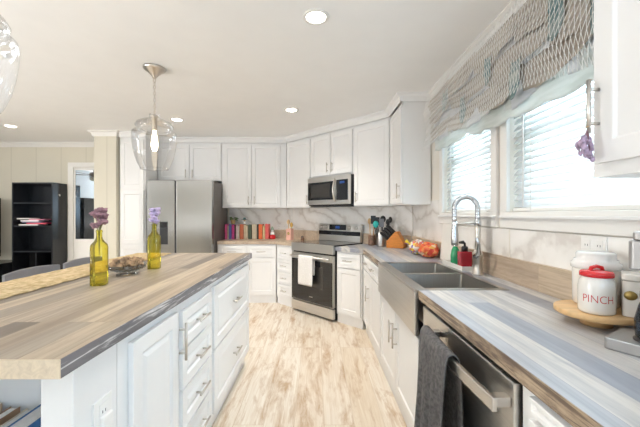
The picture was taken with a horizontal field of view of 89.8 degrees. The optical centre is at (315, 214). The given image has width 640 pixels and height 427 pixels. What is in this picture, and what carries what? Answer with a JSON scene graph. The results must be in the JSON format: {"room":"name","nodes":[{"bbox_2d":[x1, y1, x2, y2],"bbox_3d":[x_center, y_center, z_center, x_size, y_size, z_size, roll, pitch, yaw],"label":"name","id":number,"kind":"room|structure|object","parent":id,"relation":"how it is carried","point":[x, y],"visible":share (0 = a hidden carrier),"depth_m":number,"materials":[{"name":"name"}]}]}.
{"room":"kitchen","nodes":[
{"label":"kitchen","id":0,"kind":"room"},
{"bbox_2d":[94,136,119,259],"bbox_3d":[-2.981,0.052,4.902,0.311,2.465,0.734,0,0,0],"label":"wall","id":1,"kind":"structure","parent":0,"point":[106,148],"depth_m":4.54,"materials":[{"name":"paint"}]},
{"bbox_2d":[0,147,228,261],"bbox_3d":[-2.500,0.052,5.320,7.600,2.465,0.100,0,0,0],"label":"wall","id":2,"kind":"structure","parent":0,"point":[17,164],"depth_m":5.27,"materials":[{"name":"paint"}]},
{"bbox_2d":[0,130,118,146],"bbox_3d":[-4.485,-1.142,4.875,3.430,0.074,0.790,0,0,0],"label":"trim","id":3,"kind":"structure","parent":2,"relation":"attached to","point":[93,132],"depth_m":5.23,"materials":[{"name":"white paint"}]},
{"bbox_2d":[68,162,93,260],"bbox_3d":[-3.596,0.217,5.255,0.918,2.135,0.030,0,0,0],"label":"door","id":4,"kind":"structure","parent":2,"relation":"in","point":[77,249],"depth_m":5.24,"materials":[{"name":"white paint"}]},
{"bbox_2d":[74,169,93,239],"bbox_3d":[-3.643,-0.163,5.242,0.605,1.165,0.016,0,0,0],"label":"window","id":5,"kind":"structure","parent":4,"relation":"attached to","point":[83,178],"depth_m":5.24,"materials":[{"name":"clear glass"}]},
{"bbox_2d":[158,143,221,182],"bbox_3d":[-1.946,-0.815,5.080,0.984,0.600,0.370,0,0,0],"label":"upper cabinet","id":6,"kind":"object","parent":2,"relation":"attached to","point":[192,161],"visible":0.87,"depth_m":4.94,"materials":[{"name":"white paint"}]},
{"bbox_2d":[222,142,286,207],"bbox_3d":[-0.953,-0.608,5.075,0.994,1.015,0.360,0,0,0],"label":"upper cabinet","id":7,"kind":"object","parent":2,"relation":"attached to","point":[254,175],"visible":0.99,"depth_m":4.94,"materials":[{"name":"white paint"}]},
{"bbox_2d":[229,208,292,229],"bbox_3d":[-0.895,0.125,5.264,1.050,0.520,0.012,0,0,0],"label":"backsplash","id":8,"kind":"structure","parent":2,"relation":"attached to","point":[272,216],"depth_m":5.26,"materials":[{"name":"white stone"}]},
{"bbox_2d":[118,92,430,142],"bbox_3d":[-0.642,-1.142,4.329,4.230,0.074,1.253,0,0,22],"label":"trim","id":9,"kind":"structure","parent":2,"relation":"attached to","point":[399,97],"depth_m":4.48,"materials":[{"name":"white paint"}]},
{"bbox_2d":[276,224,287,229],"bbox_3d":[-0.560,0.210,5.253,0.190,0.100,0.008,0,0,0],"label":"wall outlet","id":10,"kind":"object","parent":2,"relation":"attached to","point":[278,226],"visible":0.94,"depth_m":5.25,"materials":[{"name":"white plastic"}]},
{"bbox_2d":[0,0,510,141],"bbox_3d":[-2.400,-1.210,1.250,7.600,0.060,8.500,0,0,0],"label":"ceiling","id":11,"kind":"structure","parent":0,"point":[233,68],"depth_m":2.46,"materials":[{"name":"paint"}]},
{"bbox_2d":[0,15,19,113],"bbox_3d":[-1.285,-0.771,1.150,0.332,0.816,0.332,0,0,0],"label":"pendant light","id":12,"kind":"object","parent":11,"relation":"hanging from","point":[9,64],"visible":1,"depth_m":1.29,"materials":[{"name":"clear glass"}]},
{"bbox_2d":[3,124,18,127],"bbox_3d":[-4.070,-1.177,4.280,0.160,0.006,0.160,0,0,0],"label":"recessed light","id":13,"kind":"object","parent":11,"relation":"in","point":[6,125],"visible":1,"depth_m":4.28,"materials":[{"name":"white paint"}]},
{"bbox_2d":[131,63,176,170],"bbox_3d":[-1.300,-0.771,2.585,0.332,0.816,0.332,0,0,0],"label":"pendant light","id":14,"kind":"object","parent":11,"relation":"hanging from","point":[155,70],"visible":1,"depth_m":2.59,"materials":[{"name":"glass"}]},
{"bbox_2d":[150,114,158,151],"bbox_3d":[-1.300,-0.655,2.585,0.060,0.300,0.060,0,0,0],"label":"bulb","id":15,"kind":"object","parent":14,"relation":"attached to","point":[154,141],"depth_m":2.57,"materials":[{"name":"glass"}]},
{"bbox_2d":[170,118,183,121],"bbox_3d":[-1.730,-1.177,3.990,0.160,0.006,0.160,0,0,0],"label":"recessed light","id":16,"kind":"object","parent":11,"relation":"in","point":[172,119],"visible":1,"depth_m":3.98,"materials":[{"name":"white paint"}]},
{"bbox_2d":[284,108,297,111],"bbox_3d":[-0.277,-1.177,3.620,0.160,0.006,0.160,0,0,0],"label":"recessed light","id":17,"kind":"object","parent":11,"relation":"in","point":[285,109],"visible":1,"depth_m":3.60,"materials":[{"name":"white paint"}]},
{"bbox_2d":[303,9,328,24],"bbox_3d":[0.000,-1.177,1.918,0.160,0.006,0.160,0,0,0],"label":"recessed light","id":18,"kind":"object","parent":11,"relation":"in","point":[312,16],"visible":1,"depth_m":1.91,"materials":[{"name":"white paint"}]},
{"bbox_2d":[212,300,406,426],"bbox_3d":[-2.400,1.310,1.250,7.600,0.050,8.500,0,0,0],"label":"floor","id":19,"kind":"structure","parent":0,"point":[300,368],"depth_m":2.52,"materials":[{"name":"brown wood"}]},
{"bbox_2d":[0,260,11,281],"bbox_3d":[-5.285,1.010,4.990,1.170,0.550,0.460,0,0,0],"label":"tv stand","id":20,"kind":"object","parent":19,"relation":"on","point":[5,265],"visible":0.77,"depth_m":4.90,"materials":[{"name":"black laminate"}]},
{"bbox_2d":[0,198,0,255],"bbox_3d":[-5.492,0.240,5.010,1.115,0.990,0.220,0,0,0],"label":"television","id":21,"kind":"object","parent":20,"relation":"on","point":[0,198],"visible":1,"depth_m":5.02,"materials":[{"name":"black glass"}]},
{"bbox_2d":[2,264,59,281],"bbox_3d":[-1.819,0.833,2.300,0.469,0.907,0.450,0,0,0],"label":"dining chair","id":22,"kind":"object","parent":19,"relation":"on","point":[31,271],"visible":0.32,"depth_m":2.27,"materials":[{"name":"grey fabric"}]},
{"bbox_2d":[12,182,66,271],"bbox_3d":[-4.365,0.395,5.093,0.650,1.780,0.285,0,0,0],"label":"bookshelf","id":23,"kind":"object","parent":19,"relation":"on","point":[32,245],"visible":0.73,"depth_m":5.11,"materials":[{"name":"black laminate"}]},
{"bbox_3d":[-4.465,0.160,5.075,0.300,0.020,0.190,0,0,0],"label":"magazine","id":24,"kind":"object","parent":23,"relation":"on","visible":0},
{"bbox_3d":[-4.345,0.139,5.075,0.300,0.022,0.190,0,0,0],"label":"magazine","id":25,"kind":"object","parent":24,"relation":"on","visible":0},
{"bbox_2d":[22,221,50,222],"bbox_3d":[-4.415,0.119,5.075,0.300,0.018,0.190,0,0,0],"label":"magazine","id":26,"kind":"object","parent":25,"relation":"on","point":[40,221],"visible":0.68,"depth_m":4.98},
{"bbox_2d":[21,220,48,221],"bbox_3d":[-4.445,0.098,5.075,0.280,0.022,0.190,0,0,0],"label":"magazine","id":27,"kind":"object","parent":26,"relation":"on","point":[21,220],"visible":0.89,"depth_m":4.98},
{"bbox_2d":[0,343,116,426],"bbox_3d":[-0.904,0.834,0.912,0.570,0.907,0.178,0,0,1],"label":"kitchen island","id":28,"kind":"object","parent":19,"relation":"on","point":[67,401],"visible":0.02,"depth_m":0.88,"materials":[{"name":"white paint"}]},
{"bbox_2d":[0,406,19,425],"bbox_3d":[-0.904,0.671,0.899,0.030,0.190,0.130,0,0,1],"label":"book","id":29,"kind":"object","parent":28,"relation":"on","point":[7,414],"visible":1,"depth_m":0.94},
{"bbox_2d":[0,408,30,426],"bbox_3d":[-0.854,0.674,0.899,0.030,0.185,0.130,0,0,1],"label":"book","id":30,"kind":"object","parent":28,"relation":"on","point":[6,424],"visible":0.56,"depth_m":0.92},
{"bbox_2d":[8,404,40,426],"bbox_3d":[-0.789,0.664,0.898,0.055,0.205,0.130,0,0,1],"label":"book","id":31,"kind":"object","parent":28,"relation":"on","point":[32,418],"visible":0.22,"depth_m":0.88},
{"bbox_2d":[92,390,112,426],"bbox_3d":[-0.607,0.585,0.925,0.022,0.118,0.075,0,0,1],"label":"island outlet","id":32,"kind":"object","parent":28,"relation":"attached to","point":[102,412],"visible":1,"depth_m":0.92,"materials":[{"name":"white plastic"}]},
{"bbox_2d":[99,399,107,426],"bbox_3d":[-0.612,0.585,0.925,0.003,0.090,0.034,0,0,1],"label":"receptacle","id":33,"kind":"object","parent":32,"relation":"attached to","point":[103,403],"depth_m":0.91,"materials":[{"name":"white plastic"}]},
{"bbox_2d":[63,256,102,268],"bbox_3d":[-1.819,0.833,2.800,0.469,0.907,0.450,0,0,0],"label":"dining chair","id":34,"kind":"object","parent":19,"relation":"on","point":[86,260],"visible":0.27,"depth_m":2.75,"materials":[{"name":"grey fabric"}]},
{"bbox_2d":[120,137,157,256],"bbox_3d":[-2.628,0.085,4.923,0.373,2.400,0.684,0,0,0],"label":"pantry cabinet","id":35,"kind":"object","parent":19,"relation":"on","point":[133,180],"visible":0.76,"depth_m":4.59,"materials":[{"name":"white paint"}]},
{"bbox_2d":[117,306,187,426],"bbox_3d":[-0.872,0.833,1.202,0.625,0.905,0.404,0,0,1],"label":"base cabinet","id":36,"kind":"object","parent":19,"relation":"on","point":[148,358],"visible":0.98,"depth_m":1.17,"materials":[{"name":"white paint"}]},
{"bbox_2d":[147,180,227,252],"bbox_3d":[-1.896,0.403,4.841,0.912,1.765,0.797,0,0,0],"label":"refrigerator","id":37,"kind":"object","parent":19,"relation":"on","point":[192,217],"visible":0.66,"depth_m":4.45,"materials":[{"name":"grey metal"}]},
{"bbox_2d":[176,285,211,426],"bbox_3d":[-0.865,0.833,1.616,0.625,0.905,0.419,0,0,1],"label":"base cabinet","id":38,"kind":"object","parent":19,"relation":"on","point":[195,373],"visible":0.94,"depth_m":1.58,"materials":[{"name":"white paint"}]},
{"bbox_2d":[208,261,248,426],"bbox_3d":[-0.855,0.833,2.302,0.625,0.905,0.949,0,0,1],"label":"base cabinet","id":39,"kind":"object","parent":19,"relation":"on","point":[230,292],"visible":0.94,"depth_m":2.14,"materials":[{"name":"white paint"}]},
{"bbox_2d":[0,253,251,378],"bbox_3d":[-1.044,0.357,1.770,0.971,0.044,2.061,0,0,0],"label":"countertop","id":40,"kind":"structure","parent":39,"relation":"on","point":[51,332],"depth_m":1.13,"materials":[{"name":"beige wood"}]},
{"bbox_2d":[0,263,89,299],"bbox_3d":[-1.362,0.330,1.686,0.312,0.007,0.906,0,0,0],"label":"table runner","id":41,"kind":"object","parent":40,"relation":"on","point":[11,288],"depth_m":1.59,"materials":[{"name":"wicker"}]},
{"bbox_2d":[90,230,107,285],"bbox_3d":[-1.030,0.203,1.525,0.063,0.262,0.063,0,0,-9],"label":"glass bottle","id":42,"kind":"object","parent":40,"relation":"on","point":[92,246],"visible":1,"depth_m":1.53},
{"bbox_2d":[89,207,108,254],"bbox_3d":[-1.029,0.078,1.524,0.071,0.227,0.077,0,0,44],"label":"dried flowers","id":43,"kind":"object","parent":42,"relation":"in","point":[100,214],"visible":1,"depth_m":1.52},
{"bbox_2d":[106,262,146,275],"bbox_3d":[-1.060,0.306,1.800,0.200,0.056,0.200,0,0,0],"label":"glass dish","id":44,"kind":"object","parent":40,"relation":"on","point":[120,271],"visible":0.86,"depth_m":1.75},
{"bbox_2d":[109,255,143,268],"bbox_3d":[-1.058,0.270,1.806,0.172,0.079,0.164,0,0,-21],"label":"dried potpourri","id":45,"kind":"object","parent":44,"relation":"in","point":[125,261],"visible":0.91,"depth_m":1.76},
{"bbox_2d":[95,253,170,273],"bbox_3d":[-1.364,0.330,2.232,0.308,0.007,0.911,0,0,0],"label":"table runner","id":46,"kind":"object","parent":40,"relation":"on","point":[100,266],"depth_m":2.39,"materials":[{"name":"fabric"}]},
{"bbox_2d":[147,224,160,268],"bbox_3d":[-1.000,0.197,1.985,0.067,0.275,0.067,0,0,-9],"label":"glass bottle","id":47,"kind":"object","parent":40,"relation":"on","point":[151,233],"visible":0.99,"depth_m":1.99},
{"bbox_2d":[148,207,160,242],"bbox_3d":[-1.000,0.067,1.987,0.073,0.223,0.057,0,0,-25],"label":"dried flowers","id":48,"kind":"object","parent":47,"relation":"in","point":[155,212],"visible":1,"depth_m":1.98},
{"bbox_2d":[218,244,277,302],"bbox_3d":[-1.002,0.858,4.923,0.854,0.855,0.635,0,0,0],"label":"base cabinet","id":49,"kind":"object","parent":19,"relation":"on","point":[263,262],"visible":0.57,"depth_m":4.65,"materials":[{"name":"white paint"}]},
{"bbox_2d":[217,238,308,245],"bbox_3d":[-0.666,0.407,4.811,1.518,0.044,0.890,0,0,0],"label":"countertop","id":50,"kind":"structure","parent":49,"relation":"on","point":[280,241],"depth_m":4.63,"materials":[{"name":"beige laminate"}]},
{"bbox_2d":[229,224,233,238],"bbox_3d":[-1.341,0.269,5.100,0.040,0.231,0.170,0,0,0],"label":"cookbook","id":51,"kind":"object","parent":50,"relation":"on","point":[230,225],"visible":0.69,"depth_m":5.01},
{"bbox_2d":[240,224,245,238],"bbox_3d":[-1.163,0.269,5.100,0.061,0.231,0.170,0,0,0],"label":"cookbook","id":52,"kind":"object","parent":50,"relation":"on","point":[241,225],"visible":0.71,"depth_m":5.01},
{"bbox_2d":[248,224,251,238],"bbox_3d":[-1.034,0.271,5.100,0.048,0.226,0.170,0,0,0],"label":"cookbook","id":53,"kind":"object","parent":50,"relation":"on","point":[249,225],"visible":0.64,"depth_m":5.01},
{"bbox_2d":[252,224,256,238],"bbox_3d":[-0.964,0.269,5.100,0.077,0.231,0.170,0,0,0],"label":"cookbook","id":54,"kind":"object","parent":50,"relation":"on","point":[254,226],"visible":0.64,"depth_m":5.01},
{"bbox_2d":[259,224,263,238],"bbox_3d":[-0.867,0.268,5.100,0.058,0.232,0.170,0,0,0],"label":"cookbook","id":55,"kind":"object","parent":50,"relation":"on","point":[260,225],"visible":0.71,"depth_m":5.01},
{"bbox_2d":[265,224,269,238],"bbox_3d":[-0.767,0.267,5.100,0.055,0.235,0.170,0,0,0],"label":"cookbook","id":56,"kind":"object","parent":50,"relation":"on","point":[267,226],"visible":0.81,"depth_m":5.01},
{"bbox_2d":[269,227,275,238],"bbox_3d":[-0.688,0.287,5.070,0.100,0.195,0.100,0,0,0],"label":"figurine","id":57,"kind":"object","parent":50,"relation":"on","point":[272,236],"visible":1,"depth_m":5.04,"materials":[{"name":"red plastic"}]},
{"bbox_2d":[286,229,293,239],"bbox_3d":[-0.396,0.299,4.859,0.080,0.170,0.082,0,0,29],"label":"utensil holder","id":58,"kind":"object","parent":50,"relation":"on","point":[289,232],"visible":0.99,"depth_m":4.83,"materials":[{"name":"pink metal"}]},
{"bbox_2d":[270,230,318,239],"bbox_3d":[-0.622,0.316,5.157,1.592,0.138,0.332,0,0,18],"label":"backsplash strip","id":59,"kind":"object","parent":50,"relation":"on","point":[308,234],"visible":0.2,"depth_m":5.07,"materials":[{"name":"beige laminate"}]},
{"bbox_3d":[-1.297,0.273,5.100,0.040,0.224,0.170,0,0,0],"label":"cookbook","id":60,"kind":"object","parent":50,"relation":"on","visible":0},
{"bbox_2d":[229,217,238,223],"bbox_3d":[-1.301,0.095,5.093,0.157,0.116,0.085,0,0,0],"label":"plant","id":61,"kind":"object","parent":60,"relation":"on","point":[233,220],"visible":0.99,"depth_m":5.07,"materials":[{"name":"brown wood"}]},
{"bbox_2d":[277,244,293,307],"bbox_3d":[-0.276,0.858,4.681,0.374,0.855,0.555,0,0,45],"label":"base cabinet","id":62,"kind":"object","parent":19,"relation":"on","point":[284,260],"visible":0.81,"depth_m":4.51,"materials":[{"name":"white paint"}]},
{"bbox_2d":[289,223,362,319],"bbox_3d":[0.123,0.708,4.263,0.758,1.155,0.660,0,0,45],"label":"range","id":63,"kind":"object","parent":19,"relation":"on","point":[320,299],"visible":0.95,"depth_m":4.08,"materials":[{"name":"silver metal"}]},
{"bbox_2d":[298,255,314,286],"bbox_3d":[-0.126,0.706,4.060,0.264,0.375,0.050,0,0,45],"label":"dish towel","id":64,"kind":"object","parent":63,"relation":"hanging from","point":[306,264],"visible":1,"depth_m":4.03,"materials":[{"name":"fabric"}]},
{"bbox_2d":[296,240,362,246],"bbox_3d":[0.146,0.380,4.287,0.758,0.019,0.565,0,0,45],"label":"cooktop","id":65,"kind":"object","parent":63,"relation":"in","point":[311,243],"depth_m":4.19,"materials":[{"name":"grey glass"}]},
{"bbox_2d":[337,251,365,328],"bbox_3d":[0.541,0.858,3.864,0.374,0.855,0.555,0,0,45],"label":"base cabinet","id":66,"kind":"object","parent":19,"relation":"on","point":[350,268],"visible":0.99,"depth_m":3.68,"materials":[{"name":"white paint"}]},
{"bbox_2d":[362,255,383,371],"bbox_3d":[0.798,0.858,3.078,0.625,0.855,0.954,0,0,0],"label":"base cabinet","id":67,"kind":"object","parent":19,"relation":"on","point":[371,295],"visible":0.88,"depth_m":3.01,"materials":[{"name":"white paint"}]},
{"bbox_2d":[381,295,422,426],"bbox_3d":[0.798,0.958,2.114,0.625,0.655,0.969,0,0,0],"label":"base cabinet","id":68,"kind":"object","parent":19,"relation":"on","point":[399,345],"visible":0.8,"depth_m":2.01,"materials":[{"name":"white paint"}]},
{"bbox_2d":[423,306,522,426],"bbox_3d":[0.752,0.859,1.207,0.596,0.852,0.722,0,0,0],"label":"dishwasher","id":69,"kind":"object","parent":19,"relation":"on","point":[491,397],"visible":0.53,"depth_m":1.00,"materials":[{"name":"silver metal"}]},
{"bbox_2d":[414,325,462,426],"bbox_3d":[0.449,0.773,1.214,0.122,0.611,0.307,0,0,0],"label":"hand towel","id":70,"kind":"object","parent":69,"relation":"hanging from","point":[439,402],"visible":0.98,"depth_m":1.17,"materials":[{"name":"fabric"}]},
{"bbox_2d":[523,386,572,426],"bbox_3d":[0.798,0.858,0.288,0.625,0.855,1.099,0,0,0],"label":"base cabinet","id":71,"kind":"object","parent":19,"relation":"on","point":[536,413],"visible":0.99,"depth_m":0.76,"materials":[{"name":"white paint"}]},
{"bbox_2d":[335,244,639,426],"bbox_3d":[0.676,0.407,1.976,0.900,0.044,4.513,0,0,0],"label":"countertop","id":72,"kind":"structure","parent":71,"relation":"on","point":[565,362],"depth_m":0.94,"materials":[{"name":"grey wood"}]},
{"bbox_2d":[368,235,374,244],"bbox_3d":[0.700,0.322,4.035,0.094,0.125,0.094,0,0,0],"label":"utensil crock","id":73,"kind":"object","parent":72,"relation":"on","point":[371,238],"visible":0.98,"depth_m":4.00,"materials":[{"name":"wood"}]},
{"bbox_2d":[377,231,384,246],"bbox_3d":[0.790,0.292,3.900,0.108,0.185,0.108,0,0,0],"label":"utensil canister","id":74,"kind":"object","parent":72,"relation":"on","point":[380,239],"visible":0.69,"depth_m":3.85,"materials":[{"name":"metal"}]},
{"bbox_2d":[371,216,376,237],"bbox_3d":[0.717,0.195,3.910,0.098,0.359,0.014,0,0,7],"label":"utensil","id":75,"kind":"object","parent":74,"relation":"in","point":[373,218],"visible":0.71,"depth_m":3.91,"materials":[{"name":"black plastic"}]},
{"bbox_2d":[373,221,378,236],"bbox_3d":[0.733,0.225,3.863,0.100,0.299,0.041,0,0,-20],"label":"utensil","id":76,"kind":"object","parent":74,"relation":"in","point":[375,223],"visible":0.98,"depth_m":3.85,"materials":[{"name":"teal plastic"}]},
{"bbox_2d":[379,219,383,230],"bbox_3d":[0.788,0.212,3.868,0.060,0.323,0.032,0,0,0],"label":"utensil","id":77,"kind":"object","parent":74,"relation":"in","point":[381,221],"visible":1,"depth_m":3.85,"materials":[{"name":"grey"}]},
{"bbox_2d":[363,233,410,246],"bbox_3d":[0.871,0.316,3.984,0.683,0.138,0.022,0,0,45],"label":"backsplash strip","id":78,"kind":"object","parent":72,"relation":"on","point":[365,235],"visible":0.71,"depth_m":4.08,"materials":[{"name":"beige laminate"}]},
{"bbox_2d":[386,231,405,248],"bbox_3d":[0.930,0.290,3.720,0.200,0.189,0.110,0,0,32],"label":"knife block","id":79,"kind":"object","parent":72,"relation":"on","point":[396,240],"visible":0.98,"depth_m":3.67,"materials":[{"name":"orange wood"}]},
{"bbox_2d":[405,239,424,253],"bbox_3d":[0.989,0.313,3.115,0.193,0.143,0.196,0,0,-30],"label":"snack bag","id":80,"kind":"object","parent":72,"relation":"on","point":[412,248],"visible":0.67,"depth_m":3.08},
{"bbox_2d":[415,242,439,257],"bbox_3d":[1.019,0.315,2.885,0.193,0.140,0.202,0,0,-35],"label":"snack bag","id":81,"kind":"object","parent":72,"relation":"on","point":[427,249],"visible":1,"depth_m":2.82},
{"bbox_2d":[378,262,507,335],"bbox_3d":[0.742,0.501,2.114,0.480,0.237,0.958,0,0,0],"label":"farmhouse sink","id":82,"kind":"object","parent":72,"relation":"in","point":[399,283],"visible":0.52,"depth_m":2.10,"materials":[{"name":"metal"}]},
{"bbox_2d":[390,264,455,272],"bbox_3d":[0.760,0.499,2.350,0.392,0.204,0.412,0,0,0],"label":"basin","id":83,"kind":"object","parent":82,"relation":"in","point":[404,268],"depth_m":2.55,"materials":[{"name":"silver metal"}]},
{"bbox_2d":[406,275,491,322],"bbox_3d":[0.760,0.499,1.890,0.392,0.204,0.432,0,0,0],"label":"basin","id":84,"kind":"object","parent":82,"relation":"in","point":[422,281],"depth_m":2.10,"materials":[{"name":"silver metal"}]},
{"bbox_2d":[440,224,452,259],"bbox_3d":[1.085,0.231,2.650,0.034,0.304,0.240,0,0,0],"label":"cutting board","id":85,"kind":"object","parent":72,"relation":"on","point":[446,247],"visible":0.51,"depth_m":2.66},
{"bbox_2d":[442,260,472,270],"bbox_3d":[1.045,0.369,2.350,0.104,0.030,0.340,0,0,0],"label":"tray","id":86,"kind":"object","parent":72,"relation":"on","point":[446,262],"visible":0.6,"depth_m":2.27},
{"bbox_2d":[451,246,458,263],"bbox_3d":[1.035,0.287,2.385,0.066,0.170,0.066,0,0,0],"label":"dish soap","id":87,"kind":"object","parent":86,"relation":"on","point":[455,249],"visible":0.47,"depth_m":2.36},
{"bbox_2d":[457,241,471,266],"bbox_3d":[1.040,0.277,2.245,0.084,0.190,0.060,0,0,0],"label":"soap dispenser","id":88,"kind":"object","parent":86,"relation":"on","point":[464,257],"visible":0.79,"depth_m":2.21,"materials":[{"name":"red plastic"}]},
{"bbox_2d":[457,251,471,266],"bbox_3d":[1.040,0.315,2.245,0.084,0.115,0.060,0,0,0],"label":"bottle","id":89,"kind":"object","parent":88,"relation":"attached to","point":[464,258],"depth_m":2.22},
{"bbox_2d":[451,194,482,275],"bbox_3d":[0.975,0.128,2.063,0.177,0.514,0.136,0,0,43],"label":"kitchen faucet","id":90,"kind":"object","parent":72,"relation":"on","point":[477,255],"visible":1,"depth_m":2.05,"materials":[{"name":"silver metal"}]},
{"bbox_2d":[412,236,571,299],"bbox_3d":[1.118,0.316,1.710,0.020,0.138,3.980,0,0,0],"label":"backsplash strip","id":91,"kind":"object","parent":72,"relation":"on","point":[556,282],"visible":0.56,"depth_m":1.67,"materials":[{"name":"beige laminate"}]},
{"bbox_2d":[553,300,633,328],"bbox_3d":[0.982,0.357,1.125,0.242,0.054,0.242,0,0,0],"label":"turntable","id":92,"kind":"object","parent":72,"relation":"on","point":[569,308],"visible":0.64,"depth_m":1.08,"materials":[{"name":"brown wood"}]},
{"bbox_2d":[570,250,622,307],"bbox_3d":[1.032,0.233,1.185,0.146,0.193,0.146,0,0,0],"label":"canister","id":93,"kind":"object","parent":92,"relation":"on","point":[583,259],"visible":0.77,"depth_m":1.14,"materials":[{"name":"beige ceramic"}]},
{"bbox_2d":[577,264,616,315],"bbox_3d":[0.948,0.249,1.085,0.100,0.161,0.101,0,0,0],"label":"canister","id":94,"kind":"object","parent":92,"relation":"on","point":[596,288],"visible":1,"depth_m":1.05,"materials":[{"name":"beige ceramic"}]},
{"bbox_2d":[621,271,639,317],"bbox_3d":[1.052,0.261,1.042,0.090,0.138,0.090,0,0,42],"label":"canister","id":95,"kind":"object","parent":92,"relation":"on","point":[630,280],"visible":0.99,"depth_m":1.03,"materials":[{"name":"beige ceramic"}]},
{"bbox_2d":[604,231,639,356],"bbox_3d":[0.946,0.217,0.881,0.150,0.335,0.200,0,0,-32],"label":"coffee maker","id":96,"kind":"object","parent":72,"relation":"on","point":[624,340],"visible":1,"depth_m":0.91,"materials":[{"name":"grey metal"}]},
{"bbox_2d":[412,206,412,235],"bbox_3d":[0.385,0.052,4.514,1.510,2.465,1.509,0,0,0],"label":"wall","id":97,"kind":"structure","parent":0,"point":[412,206],"depth_m":3.77,"materials":[{"name":"paint"}]},
{"bbox_2d":[287,137,323,207],"bbox_3d":[-0.185,-0.608,4.832,0.317,1.015,0.534,0,0,-45],"label":"upper cabinet","id":98,"kind":"object","parent":97,"relation":"attached to","point":[298,151],"visible":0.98,"depth_m":4.74,"materials":[{"name":"white paint"}]},
{"bbox_2d":[311,126,353,177],"bbox_3d":[0.276,-0.815,4.370,0.764,0.600,0.317,0,0,45],"label":"upper cabinet","id":99,"kind":"object","parent":97,"relation":"attached to","point":[332,153],"visible":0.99,"depth_m":4.24,"materials":[{"name":"white paint"}]},
{"bbox_2d":[308,174,353,206],"bbox_3d":[0.247,-0.305,4.342,0.758,0.399,0.395,0,0,45],"label":"microwave","id":100,"kind":"object","parent":99,"relation":"attached to","point":[336,190],"visible":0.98,"depth_m":4.19,"materials":[{"name":"silver metal"}]},
{"bbox_2d":[354,117,390,206],"bbox_3d":[0.737,-0.608,3.910,0.531,1.015,0.317,0,0,45],"label":"upper cabinet","id":101,"kind":"object","parent":97,"relation":"attached to","point":[371,139],"visible":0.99,"depth_m":3.81,"materials":[{"name":"white paint"}]},
{"bbox_2d":[431,112,632,237],"bbox_3d":[1.210,0.052,1.135,0.140,2.465,8.270,0,0,0],"label":"wall","id":102,"kind":"structure","parent":0,"point":[434,155],"depth_m":1.99,"materials":[{"name":"paint"}]},
{"bbox_2d":[293,206,411,240],"bbox_3d":[0.379,0.125,4.512,0.011,0.520,2.130,0,0,-45],"label":"backsplash","id":103,"kind":"structure","parent":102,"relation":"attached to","point":[303,218],"depth_m":4.37,"materials":[{"name":"white stone"}]},
{"bbox_2d":[390,102,430,205],"bbox_3d":[0.964,-0.608,3.398,0.327,1.015,0.486,0,0,0],"label":"upper cabinet","id":104,"kind":"object","parent":102,"relation":"attached to","point":[410,166],"visible":1,"depth_m":3.15,"materials":[{"name":"white paint"}]},
{"bbox_2d":[438,127,498,226],"bbox_3d":[1.175,-0.454,2.453,0.150,1.068,0.919,0,0,0],"label":"window","id":105,"kind":"structure","parent":102,"relation":"in","point":[488,219],"depth_m":2.28,"materials":[{"name":"white paint"}]},
{"bbox_2d":[446,129,489,211],"bbox_3d":[1.170,-0.466,2.453,0.060,0.895,0.777,0,0,0],"label":"window blind","id":106,"kind":"object","parent":105,"relation":"attached to","point":[483,198],"visible":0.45,"depth_m":2.43,"materials":[{"name":"white paint"}]},
{"bbox_2d":[428,0,526,96],"bbox_3d":[1.107,-1.125,2.060,0.065,0.110,2.140,0,0,0],"label":"trim","id":107,"kind":"structure","parent":102,"relation":"attached to","point":[507,8],"depth_m":2.09,"materials":[{"name":"white paint"}]},
{"bbox_2d":[422,0,593,151],"bbox_3d":[1.043,-0.791,1.965,0.148,0.562,1.933,0,0,0],"label":"window valance","id":108,"kind":"object","parent":102,"relation":"attached to","point":[544,52],"visible":0.94,"depth_m":1.64,"materials":[{"name":"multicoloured fabric"}]},
{"bbox_2d":[413,200,639,271],"bbox_3d":[1.134,0.125,1.720,0.012,0.520,4.040,0,0,0],"label":"backsplash","id":109,"kind":"structure","parent":102,"relation":"attached to","point":[554,249],"depth_m":1.76,"materials":[{"name":"white stone"}]},
{"bbox_2d":[498,81,639,236],"bbox_3d":[1.175,-0.454,1.285,0.150,1.068,1.334,0,0,0],"label":"window","id":110,"kind":"structure","parent":102,"relation":"in","point":[624,223],"depth_m":1.54,"materials":[{"name":"white paint"}]},
{"bbox_2d":[513,80,639,210],"bbox_3d":[1.170,-0.466,1.292,0.060,0.895,1.177,0,0,0],"label":"window blind","id":111,"kind":"object","parent":110,"relation":"attached to","point":[568,194],"visible":0.47,"depth_m":1.52,"materials":[{"name":"white paint"}]},
{"bbox_2d":[581,235,606,250],"bbox_3d":[1.123,0.145,1.300,0.008,0.115,0.118,0,0,0],"label":"wall outlet","id":112,"kind":"object","parent":102,"relation":"attached to","point":[596,243],"visible":0.52,"depth_m":1.30,"materials":[{"name":"white plastic"}]},
{"bbox_2d":[583,239,589,249],"bbox_3d":[1.121,0.145,1.329,0.003,0.087,0.034,0,0,0],"label":"receptacle","id":113,"kind":"object","parent":112,"relation":"attached to","point":[586,242],"depth_m":1.33,"materials":[{"name":"white plastic"}]},
{"bbox_2d":[595,240,602,250],"bbox_3d":[1.121,0.145,1.270,0.003,0.087,0.034,0,0,0],"label":"receptacle","id":114,"kind":"object","parent":112,"relation":"attached to","point":[598,243],"depth_m":1.27,"materials":[{"name":"white plastic"}]},
{"bbox_2d":[586,0,639,177],"bbox_3d":[0.959,-0.643,0.477,0.338,1.064,0.999,0,0,0],"label":"upper cabinet","id":115,"kind":"object","parent":102,"relation":"attached to","point":[616,89],"visible":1,"depth_m":0.89,"materials":[{"name":"white paint"}]},
{"bbox_2d":[575,126,594,161],"bbox_3d":[0.782,-0.206,0.940,0.054,0.107,0.047,0,0,-38],"label":"bunch","id":116,"kind":"object","parent":115,"relation":"hanging from","point":[587,151],"visible":1,"depth_m":0.93,"materials":[{"name":"purple plant"}]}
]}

